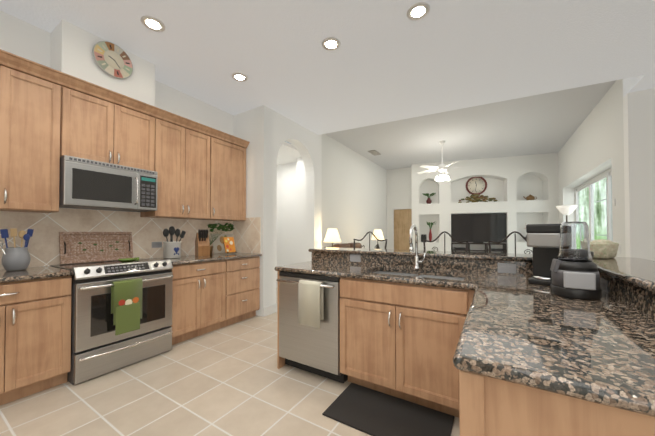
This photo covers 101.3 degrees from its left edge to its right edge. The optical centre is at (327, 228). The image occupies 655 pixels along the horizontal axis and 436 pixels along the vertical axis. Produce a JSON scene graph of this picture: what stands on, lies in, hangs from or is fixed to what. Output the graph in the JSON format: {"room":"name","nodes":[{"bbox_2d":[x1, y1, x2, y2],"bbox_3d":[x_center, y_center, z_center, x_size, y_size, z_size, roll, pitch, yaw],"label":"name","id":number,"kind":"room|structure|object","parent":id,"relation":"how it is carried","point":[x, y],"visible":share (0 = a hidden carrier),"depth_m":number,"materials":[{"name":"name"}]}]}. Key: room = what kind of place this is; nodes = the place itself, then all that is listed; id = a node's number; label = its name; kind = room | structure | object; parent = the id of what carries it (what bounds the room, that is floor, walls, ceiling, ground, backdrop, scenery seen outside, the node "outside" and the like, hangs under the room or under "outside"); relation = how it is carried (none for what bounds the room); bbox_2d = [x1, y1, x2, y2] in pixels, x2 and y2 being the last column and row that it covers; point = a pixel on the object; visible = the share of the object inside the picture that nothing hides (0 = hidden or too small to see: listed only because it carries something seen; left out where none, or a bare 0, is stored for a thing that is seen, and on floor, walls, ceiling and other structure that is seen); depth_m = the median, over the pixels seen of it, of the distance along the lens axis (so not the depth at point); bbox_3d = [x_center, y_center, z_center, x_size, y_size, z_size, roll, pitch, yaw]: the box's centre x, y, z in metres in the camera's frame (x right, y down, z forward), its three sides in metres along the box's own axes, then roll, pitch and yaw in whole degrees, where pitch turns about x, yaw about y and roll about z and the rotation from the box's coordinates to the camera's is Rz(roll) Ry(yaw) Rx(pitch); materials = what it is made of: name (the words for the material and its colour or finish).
{"room":"kitchen","nodes":[
{"label":"kitchen","id":0,"kind":"room"},
{"bbox_2d":[0,10,231,269],"bbox_3d":[-2.745,-0.298,2.415,0.150,3.120,4.480,-1,-1,32],"label":"wall","id":1,"kind":"structure","parent":0,"point":[23,39],"depth_m":2.52,"materials":[{"name":"white paint"}]},
{"bbox_2d":[0,49,71,212],"bbox_3d":[-2.640,-0.745,2.131,0.325,1.195,0.804,-1,-1,32],"label":"upper cabinet","id":2,"kind":"object","parent":1,"relation":"attached to","point":[49,117],"depth_m":2.20,"materials":[{"name":"brown wood"}]},
{"bbox_2d":[50,19,154,106],"bbox_3d":[-2.266,-1.594,2.764,0.320,0.519,0.761,-1,-1,32],"label":"chase","id":3,"kind":"object","parent":1,"relation":"attached to","point":[72,45],"visible":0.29,"depth_m":2.52,"materials":[{"name":"white paint"}]},
{"bbox_2d":[92,41,132,78],"bbox_3d":[-2.110,-1.660,2.654,0.020,0.330,0.330,-1,-1,32],"label":"wall clock","id":4,"kind":"object","parent":3,"relation":"attached to","point":[112,59],"visible":0.96,"depth_m":2.64,"materials":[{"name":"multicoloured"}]},
{"bbox_2d":[72,77,155,170],"bbox_3d":[-2.258,-0.980,2.753,0.325,0.707,0.757,-1,-1,32],"label":"upper cabinet","id":5,"kind":"object","parent":1,"relation":"attached to","point":[108,127],"depth_m":2.65,"materials":[{"name":"brown wood"}]},
{"bbox_2d":[59,155,157,211],"bbox_3d":[-2.199,-0.410,2.708,0.454,0.428,0.751,-1,-1,32],"label":"over-the-range microwave","id":6,"kind":"object","parent":5,"relation":"attached to","point":[90,184],"visible":1,"depth_m":2.55,"materials":[{"name":"grey"}]},
{"bbox_2d":[0,208,260,268],"bbox_3d":[-2.272,0.232,2.450,0.610,0.860,3.910,-1,-1,32],"label":"backsplash","id":7,"kind":"structure","parent":1,"relation":"attached to","point":[148,238],"depth_m":2.93,"materials":[{"name":"tile"}]},
{"bbox_2d":[140,109,215,219],"bbox_3d":[-1.877,-0.727,3.368,0.325,1.195,0.805,-1,-1,32],"label":"upper cabinet","id":8,"kind":"object","parent":1,"relation":"attached to","point":[185,150],"depth_m":3.27,"materials":[{"name":"brown wood"}]},
{"bbox_2d":[216,130,247,220],"bbox_3d":[-1.551,-0.719,3.897,0.325,1.195,0.662,-1,-1,32],"label":"upper cabinet","id":9,"kind":"object","parent":1,"relation":"attached to","point":[230,151],"depth_m":3.86,"materials":[{"name":"brown wood"}]},
{"bbox_2d":[0,287,459,435],"bbox_3d":[2.025,1.342,3.773,8.600,0.120,12.500,-1,-1,32],"label":"floor","id":10,"kind":"structure","parent":0,"point":[231,380],"depth_m":1.98,"materials":[{"name":"beige tile"}]},
{"bbox_2d":[0,273,73,404],"bbox_3d":[-2.525,0.818,2.008,0.625,0.876,0.755,-1,-1,32],"label":"base cabinet","id":11,"kind":"object","parent":10,"relation":"on","point":[35,312],"depth_m":2.00,"materials":[{"name":"brown wood"}]},
{"bbox_2d":[0,266,71,280],"bbox_3d":[-2.693,0.356,1.734,0.628,0.038,1.412,-1,-1,32],"label":"countertop","id":12,"kind":"structure","parent":11,"relation":"on","point":[43,271],"depth_m":2.09,"materials":[{"name":"brown stone"}]},
{"bbox_2d":[0,228,33,270],"bbox_3d":[-2.565,0.170,2.196,0.158,0.344,0.222,-1,-1,32],"label":"utensil crock","id":13,"kind":"object","parent":12,"relation":"on","point":[14,258],"visible":1,"depth_m":2.17,"materials":[{"name":"grey ceramic"}]},
{"bbox_2d":[50,258,172,384],"bbox_3d":[-2.065,0.792,2.625,0.741,0.944,0.766,-1,-1,32],"label":"range","id":14,"kind":"object","parent":10,"relation":"on","point":[98,347],"visible":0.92,"depth_m":2.35,"materials":[{"name":"grey metal"}]},
{"bbox_2d":[59,232,132,264],"bbox_3d":[-2.363,0.189,2.783,0.069,0.308,0.600,-1,-1,32],"label":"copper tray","id":15,"kind":"object","parent":14,"relation":"on","point":[80,247],"visible":1,"depth_m":2.75,"materials":[{"name":"beige"}]},
{"bbox_2d":[111,278,142,335],"bbox_3d":[-1.784,0.687,2.394,0.065,0.458,0.220,-1,-1,32],"label":"towel","id":16,"kind":"object","parent":14,"relation":"hanging from","point":[126,303],"visible":0.96,"depth_m":2.37,"materials":[{"name":"green fabric"}]},
{"bbox_2d":[118,257,138,261],"bbox_3d":[-2.066,0.325,2.793,0.132,0.036,0.188,-1,-1,32],"label":"spoon rest","id":17,"kind":"object","parent":14,"relation":"on","point":[129,259],"visible":1,"depth_m":2.76,"materials":[{"name":"green ceramic"}]},
{"bbox_2d":[170,257,227,344],"bbox_3d":[-1.737,0.836,3.287,0.625,0.876,0.693,-1,-1,32],"label":"base cabinet","id":18,"kind":"object","parent":10,"relation":"on","point":[199,288],"depth_m":3.10,"materials":[{"name":"brown wood"}]},
{"bbox_2d":[147,253,259,264],"bbox_3d":[-1.577,0.382,3.544,0.628,0.038,1.288,-1,-1,32],"label":"countertop","id":19,"kind":"structure","parent":18,"relation":"on","point":[213,257],"depth_m":3.33,"materials":[{"name":"brown stone"}]},
{"bbox_2d":[163,226,185,258],"bbox_3d":[-1.878,0.165,3.291,0.196,0.387,0.268,-1,-1,32],"label":"utensil crock","id":20,"kind":"object","parent":19,"relation":"on","point":[171,249],"visible":1,"depth_m":3.21,"materials":[{"name":"white ceramic"}]},
{"bbox_2d":[195,229,209,255],"bbox_3d":[-1.661,0.186,3.577,0.143,0.353,0.212,1,-1,-38],"label":"knife block","id":21,"kind":"object","parent":19,"relation":"on","point":[202,245],"visible":1,"depth_m":3.53,"materials":[{"name":"brown wood"}]},
{"bbox_2d":[207,223,234,253],"bbox_3d":[-1.599,0.141,3.973,0.138,0.456,0.487,-1,-1,32],"label":"ivy plant","id":22,"kind":"object","parent":19,"relation":"on","point":[215,225],"visible":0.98,"depth_m":3.92,"materials":[{"name":"green plant"}]},
{"bbox_2d":[211,234,235,253],"bbox_3d":[-1.563,0.224,4.063,0.084,0.290,0.390,-1,-1,32],"label":"cookbook","id":23,"kind":"object","parent":19,"relation":"on","point":[218,246],"visible":0.5,"depth_m":3.99,"materials":[{"name":"beige"}]},
{"bbox_2d":[223,237,236,252],"bbox_3d":[-1.418,0.246,3.891,0.111,0.240,0.170,-1,-1,32],"label":"cookbook","id":24,"kind":"object","parent":19,"relation":"on","point":[229,244],"visible":0.98,"depth_m":3.88,"materials":[{"name":"orange paper"}]},
{"bbox_2d":[228,257,259,324],"bbox_3d":[-1.417,0.844,3.806,0.625,0.876,0.638,-1,-1,32],"label":"base cabinet","id":25,"kind":"object","parent":10,"relation":"on","point":[243,272],"depth_m":3.66,"materials":[{"name":"brown wood"}]},
{"bbox_2d":[328,243,360,247],"bbox_3d":[0.585,0.824,6.019,0.900,0.979,1.460,-1,-1,32],"label":"leather sofa","id":26,"kind":"object","parent":10,"relation":"on","point":[349,245],"visible":0.15,"depth_m":5.90,"materials":[{"name":"brown leather"}]},
{"bbox_2d":[353,231,386,248],"bbox_3d":[0.433,0.655,3.317,0.472,1.240,0.486,-1,-1,32],"label":"bar stool","id":27,"kind":"object","parent":10,"relation":"on","point":[369,232],"visible":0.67,"depth_m":3.51,"materials":[{"name":"grey metal"}]},
{"bbox_2d":[322,383,454,435],"bbox_3d":[0.402,1.246,1.790,0.760,0.012,0.440,-1,-1,32],"label":"area rug","id":28,"kind":"object","parent":10,"relation":"on","point":[369,411],"visible":0.96,"depth_m":1.78,"materials":[{"name":"black rubber"}]},
{"bbox_2d":[340,292,462,414],"bbox_3d":[0.640,0.916,2.060,0.972,0.680,0.621,-1,-1,32],"label":"base cabinet","id":29,"kind":"object","parent":10,"relation":"on","point":[402,353],"depth_m":1.84,"materials":[{"name":"brown wood"}]},
{"bbox_2d":[277,271,347,383],"bbox_3d":[-0.052,0.820,2.452,0.610,0.860,0.581,-1,-1,32],"label":"dishwasher","id":30,"kind":"object","parent":29,"relation":"in","point":[316,351],"visible":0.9,"depth_m":2.23,"materials":[{"name":"grey metal"}]},
{"bbox_2d":[298,280,323,328],"bbox_3d":[-0.135,0.604,2.178,0.210,0.358,0.056,-1,-1,32],"label":"cloth","id":31,"kind":"object","parent":30,"relation":"hanging from","point":[310,303],"visible":0.92,"depth_m":2.15,"materials":[{"name":"beige fabric"}]},
{"bbox_2d":[275,260,382,279],"bbox_3d":[0.013,0.366,2.463,0.796,0.038,0.566,-1,-1,32],"label":"countertop","id":32,"kind":"structure","parent":29,"relation":"on","point":[316,267],"depth_m":2.32,"materials":[{"name":"brown stone"}]},
{"bbox_2d":[374,224,464,280],"bbox_3d":[0.683,0.263,2.108,0.740,0.596,0.450,-1,-1,32],"label":"sink","id":33,"kind":"object","parent":32,"relation":"in","point":[408,264],"depth_m":2.26,"materials":[{"name":"silver metal"}]},
{"bbox_2d":[308,248,642,263],"bbox_3d":[0.981,0.228,2.384,2.542,0.035,0.373,-1,-1,32],"label":"countertop","id":34,"kind":"structure","parent":29,"relation":"on","point":[515,258],"depth_m":2.25,"materials":[{"name":"brown stone"}]},
{"bbox_2d":[590,239,618,258],"bbox_3d":[1.883,0.138,1.845,0.234,0.128,0.122,0,-1,-30],"label":"bowl","id":35,"kind":"object","parent":34,"relation":"on","point":[603,249],"visible":0.98,"depth_m":1.78,"materials":[{"name":"beige ceramic"}]},
{"bbox_2d":[592,260,654,291],"bbox_3d":[1.382,0.208,0.980,0.350,0.035,1.632,-1,-1,32],"label":"countertop","id":36,"kind":"structure","parent":29,"relation":"on","point":[641,273],"depth_m":1.26,"materials":[{"name":"stone"}]},
{"bbox_2d":[423,231,467,251],"bbox_3d":[1.208,0.648,2.839,0.472,1.240,0.486,-1,-1,32],"label":"bar stool","id":37,"kind":"object","parent":10,"relation":"on","point":[466,241],"visible":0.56,"depth_m":3.03,"materials":[{"name":"grey metal"}]},
{"bbox_2d":[451,242,506,252],"bbox_3d":[4.617,0.670,8.274,1.460,0.453,0.320,0,-1,19],"label":"tv console","id":38,"kind":"object","parent":10,"relation":"on","point":[486,250],"visible":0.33,"depth_m":8.13,"materials":[{"name":"brown wood"}]},
{"bbox_2d":[451,213,506,242],"bbox_3d":[4.584,-0.004,8.190,1.480,0.890,0.080,0,-1,19],"label":"flat-screen tv","id":39,"kind":"object","parent":38,"relation":"on","point":[477,228],"visible":0.98,"depth_m":8.15,"materials":[{"name":"black plastic"}]},
{"bbox_2d":[488,231,532,253],"bbox_3d":[1.766,0.643,2.495,0.472,1.240,0.486,-1,-1,32],"label":"bar stool","id":40,"kind":"object","parent":10,"relation":"on","point":[503,240],"visible":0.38,"depth_m":2.72,"materials":[{"name":"grey metal"}]},
{"bbox_2d":[451,364,654,435],"bbox_3d":[0.767,0.800,0.807,0.600,0.876,0.680,-1,-1,32],"label":"base cabinet","id":41,"kind":"object","parent":10,"relation":"on","point":[482,408],"depth_m":0.62,"materials":[{"name":"brown wood"}]},
{"bbox_2d":[451,272,654,423],"bbox_3d":[0.998,0.348,1.222,0.595,0.038,1.645,-1,-1,32],"label":"countertop","id":42,"kind":"structure","parent":41,"relation":"on","point":[514,332],"depth_m":0.74,"materials":[{"name":"brown stone"}]},
{"bbox_2d":[526,224,560,285],"bbox_3d":[1.385,0.155,1.677,0.307,0.360,0.184,1,-1,-43],"label":"coffee maker","id":43,"kind":"object","parent":42,"relation":"on","point":[543,240],"visible":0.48,"depth_m":1.62,"materials":[{"name":"black plastic"}]},
{"bbox_2d":[550,221,601,299],"bbox_3d":[1.212,0.147,1.319,0.184,0.364,0.185,-1,-1,32],"label":"blender","id":44,"kind":"object","parent":42,"relation":"on","point":[575,274],"visible":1,"depth_m":1.27,"materials":[{"name":"black plastic"}]},
{"bbox_2d":[556,205,576,221],"bbox_3d":[5.162,0.410,5.788,0.350,1.800,0.350,-1,-1,32],"label":"torchiere floor lamp","id":45,"kind":"object","parent":10,"relation":"on","point":[566,210],"visible":0.48,"depth_m":5.72,"materials":[{"name":"white glass"}]},
{"bbox_3d":[0.095,0.991,5.144,0.420,0.619,0.420,-1,-1,32],"label":"end table","id":46,"kind":"object","parent":10,"relation":"on","visible":0},
{"bbox_2d":[324,228,340,246],"bbox_3d":[0.095,0.341,5.154,0.340,0.680,0.340,-1,-1,32],"label":"table lamp","id":47,"kind":"object","parent":46,"relation":"on","point":[332,235],"visible":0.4,"depth_m":5.05,"materials":[{"name":"white fabric"}]},
{"bbox_3d":[1.274,1.015,6.790,0.420,0.619,0.420,-1,-1,32],"label":"end table","id":48,"kind":"object","parent":10,"relation":"on","visible":0},
{"bbox_2d":[371,229,384,248],"bbox_3d":[1.274,0.365,6.800,0.340,0.680,0.340,-1,-1,32],"label":"table lamp","id":49,"kind":"object","parent":48,"relation":"on","point":[378,233],"visible":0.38,"depth_m":6.71,"materials":[{"name":"white fabric"}]},
{"bbox_2d":[232,105,272,316],"bbox_3d":[-1.164,-0.437,4.191,0.660,3.450,0.200,-1,-1,32],"label":"wall","id":50,"kind":"structure","parent":0,"point":[243,124],"depth_m":4.06,"materials":[{"name":"white paint"}]},
{"bbox_2d":[371,272,378,279],"bbox_3d":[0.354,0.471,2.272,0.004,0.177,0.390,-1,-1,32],"label":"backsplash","id":51,"kind":"structure","parent":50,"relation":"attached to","point":[376,274],"depth_m":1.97,"materials":[{"name":"brown stone"}]},
{"bbox_2d":[312,252,532,307],"bbox_3d":[0.640,0.400,2.150,2.180,0.315,0.481,-1,-1,32],"label":"backsplash","id":52,"kind":"structure","parent":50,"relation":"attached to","point":[388,289],"depth_m":1.99,"materials":[{"name":"brown stone"}]},
{"bbox_2d":[254,105,321,315],"bbox_3d":[-0.748,-0.429,4.733,0.520,3.450,1.560,-1,-1,32],"label":"wall","id":53,"kind":"structure","parent":0,"point":[306,143],"depth_m":4.49,"materials":[{"name":"white paint"}]},
{"bbox_2d":[263,304,276,316],"bbox_3d":[-0.856,1.220,4.023,0.015,0.130,0.280,-1,-1,32],"label":"baseboard","id":54,"kind":"structure","parent":53,"relation":"attached to","point":[270,309],"depth_m":3.98,"materials":[{"name":"white"}]},
{"bbox_2d":[276,142,300,286],"bbox_3d":[-1.202,-0.248,5.175,1.360,3.100,1.840,-1,-1,32],"label":"wall","id":55,"kind":"structure","parent":0,"point":[288,155],"depth_m":5.86,"materials":[{"name":"white paint"}]},
{"bbox_2d":[0,0,654,134],"bbox_3d":[0.694,-2.100,1.665,8.300,0.500,7.130,-1,-1,32],"label":"ceiling","id":56,"kind":"structure","parent":0,"point":[387,61],"depth_m":2.74,"materials":[{"name":"white paint"}]},
{"bbox_2d":[141,16,164,31],"bbox_3d":[-1.566,-1.836,2.415,0.187,0.006,0.187,0,-1,8],"label":"recessed light","id":57,"kind":"object","parent":56,"relation":"in","point":[152,23],"depth_m":2.41,"materials":[{"name":"white glass"}]},
{"bbox_2d":[232,72,247,81],"bbox_3d":[-1.057,-1.823,3.241,0.187,0.006,0.187,0,-1,8],"label":"recessed light","id":58,"kind":"object","parent":56,"relation":"in","point":[241,77],"depth_m":3.24,"materials":[{"name":"white glass"}]},
{"bbox_2d":[322,37,340,50],"bbox_3d":[0.037,-1.832,2.672,0.187,0.006,0.187,0,-1,26],"label":"recessed light","id":59,"kind":"object","parent":56,"relation":"in","point":[330,43],"depth_m":2.66,"materials":[{"name":"white glass"}]},
{"bbox_2d":[407,2,429,20],"bbox_3d":[0.770,-1.838,2.279,0.187,0.006,0.187,0,-1,23],"label":"recessed light","id":60,"kind":"object","parent":56,"relation":"in","point":[418,11],"depth_m":2.27,"materials":[{"name":"white glass"}]},
{"bbox_2d":[322,134,385,248],"bbox_3d":[1.042,-0.382,7.969,0.150,3.450,5.831,-1,-1,32],"label":"wall","id":61,"kind":"structure","parent":0,"point":[362,196],"depth_m":7.17,"materials":[{"name":"white paint"}]},
{"bbox_2d":[386,167,411,248],"bbox_3d":[2.598,-0.362,9.348,1.050,3.450,0.150,-1,-1,32],"label":"wall","id":62,"kind":"structure","parent":0,"point":[398,181],"depth_m":9.40,"materials":[{"name":"white paint"}]},
{"bbox_2d":[392,207,411,249],"bbox_3d":[2.673,0.312,9.279,0.860,2.100,0.152,-1,-1,32],"label":"door","id":63,"kind":"structure","parent":62,"relation":"attached to","point":[401,221],"depth_m":9.38,"materials":[{"name":"brown wood"}]},
{"bbox_2d":[326,80,615,169],"bbox_3d":[3.195,-2.201,6.657,5.220,0.150,6.450,-1,-1,32],"label":"ceiling","id":64,"kind":"structure","parent":0,"point":[549,122],"depth_m":5.92,"materials":[{"name":"white paint"}]},
{"bbox_2d":[368,150,380,155],"bbox_3d":[1.309,-2.106,7.484,0.200,0.016,0.480,-1,-1,32],"label":"ceiling vent","id":65,"kind":"object","parent":64,"relation":"in","point":[374,152],"visible":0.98,"depth_m":7.43,"materials":[{"name":"grey metal"}]},
{"bbox_2d":[417,141,462,181],"bbox_3d":[2.828,-1.652,6.603,1.293,0.950,1.236,-1,-1,32],"label":"ceiling fan","id":66,"kind":"object","parent":64,"relation":"hanging from","point":[442,168],"visible":1,"depth_m":6.52,"materials":[{"name":"white"}]},
{"bbox_2d":[411,153,558,253],"bbox_3d":[4.747,-0.375,8.450,3.983,3.450,0.750,0,-1,19],"label":"wall","id":67,"kind":"structure","parent":0,"point":[511,181],"depth_m":8.10,"materials":[{"name":"white paint"}]},
{"bbox_2d":[421,234,426,241],"bbox_3d":[3.149,0.321,8.792,0.170,0.252,0.150,0,-1,19],"label":"speaker box","id":68,"kind":"object","parent":67,"relation":"in","point":[423,236],"visible":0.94,"depth_m":8.72,"materials":[{"name":"grey plastic"}]},
{"bbox_2d":[422,193,435,203],"bbox_3d":[3.306,-0.981,8.748,0.425,0.379,0.271,-1,-1,32],"label":"vase","id":69,"kind":"object","parent":67,"relation":"in","point":[428,200],"visible":1,"depth_m":8.70,"materials":[{"name":"red ceramic"}]},
{"bbox_2d":[427,221,435,240],"bbox_3d":[3.365,0.109,8.703,0.311,0.674,0.274,-1,-1,32],"label":"vase","id":70,"kind":"object","parent":67,"relation":"in","point":[430,235],"visible":1,"depth_m":8.68,"materials":[{"name":"red"}]},
{"bbox_2d":[466,177,486,194],"bbox_3d":[4.679,-1.350,8.450,0.600,0.600,0.040,0,-1,19],"label":"wall clock","id":71,"kind":"object","parent":67,"relation":"attached to","point":[476,185],"visible":0.88,"depth_m":8.44,"materials":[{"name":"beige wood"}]},
{"bbox_2d":[458,194,497,202],"bbox_3d":[4.637,-0.932,8.321,1.070,0.274,0.231,0,-1,17],"label":"garland","id":72,"kind":"object","parent":67,"relation":"on","point":[476,197],"visible":1,"depth_m":8.27,"materials":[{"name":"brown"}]},
{"bbox_2d":[523,195,536,199],"bbox_3d":[5.909,-0.900,7.843,0.326,0.180,0.209,-1,-1,32],"label":"teapot","id":73,"kind":"object","parent":67,"relation":"in","point":[530,197],"visible":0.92,"depth_m":7.78,"materials":[{"name":"brown ceramic"}]},
{"bbox_2d":[558,75,643,256],"bbox_3d":[5.355,-0.419,5.446,0.300,3.450,5.800,-1,-1,32],"label":"wall","id":74,"kind":"structure","parent":0,"point":[596,147],"depth_m":4.54,"materials":[{"name":"white paint"}]},
{"bbox_2d":[575,168,612,241],"bbox_3d":[5.473,0.121,5.401,0.060,2.367,3.376,-1,-1,32],"label":"door","id":75,"kind":"structure","parent":74,"relation":"in","point":[607,174],"depth_m":5.59,"materials":[{"name":"white"}]},
{"bbox_2d":[614,199,620,253],"bbox_3d":[4.270,0.070,3.705,0.297,1.039,0.570,-1,-1,32],"label":"light switches","id":76,"kind":"object","parent":74,"relation":"attached to","point":[619,249],"visible":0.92,"depth_m":3.90,"materials":[{"name":"white plastic"}]},
{"bbox_2d":[623,88,654,260],"bbox_3d":[4.994,-0.289,3.088,2.160,3.120,0.150,-1,-1,32],"label":"wall","id":77,"kind":"structure","parent":0,"point":[638,106],"depth_m":3.54,"materials":[{"name":"white paint"}]},
{"bbox_2d":[599,272,654,315],"bbox_3d":[1.266,0.277,1.072,0.020,0.100,1.661,-1,-1,32],"label":"backsplash","id":78,"kind":"structure","parent":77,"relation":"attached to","point":[640,297],"depth_m":1.16,"materials":[{"name":"brown stone"}]},
{"label":"outside","id":79,"kind":"structure","parent":0,"visible":0},
{"bbox_2d":[579,178,606,239],"bbox_3d":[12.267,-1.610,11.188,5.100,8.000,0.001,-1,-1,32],"label":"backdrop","id":80,"kind":"structure","parent":79,"point":[601,187],"depth_m":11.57,"materials":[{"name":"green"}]},
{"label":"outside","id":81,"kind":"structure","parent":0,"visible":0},
{"bbox_2d":[595,181,607,238],"bbox_3d":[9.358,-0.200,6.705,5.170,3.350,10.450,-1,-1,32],"label":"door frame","id":82,"kind":"structure","parent":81,"point":[606,208],"depth_m":10.38,"materials":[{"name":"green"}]}
]}

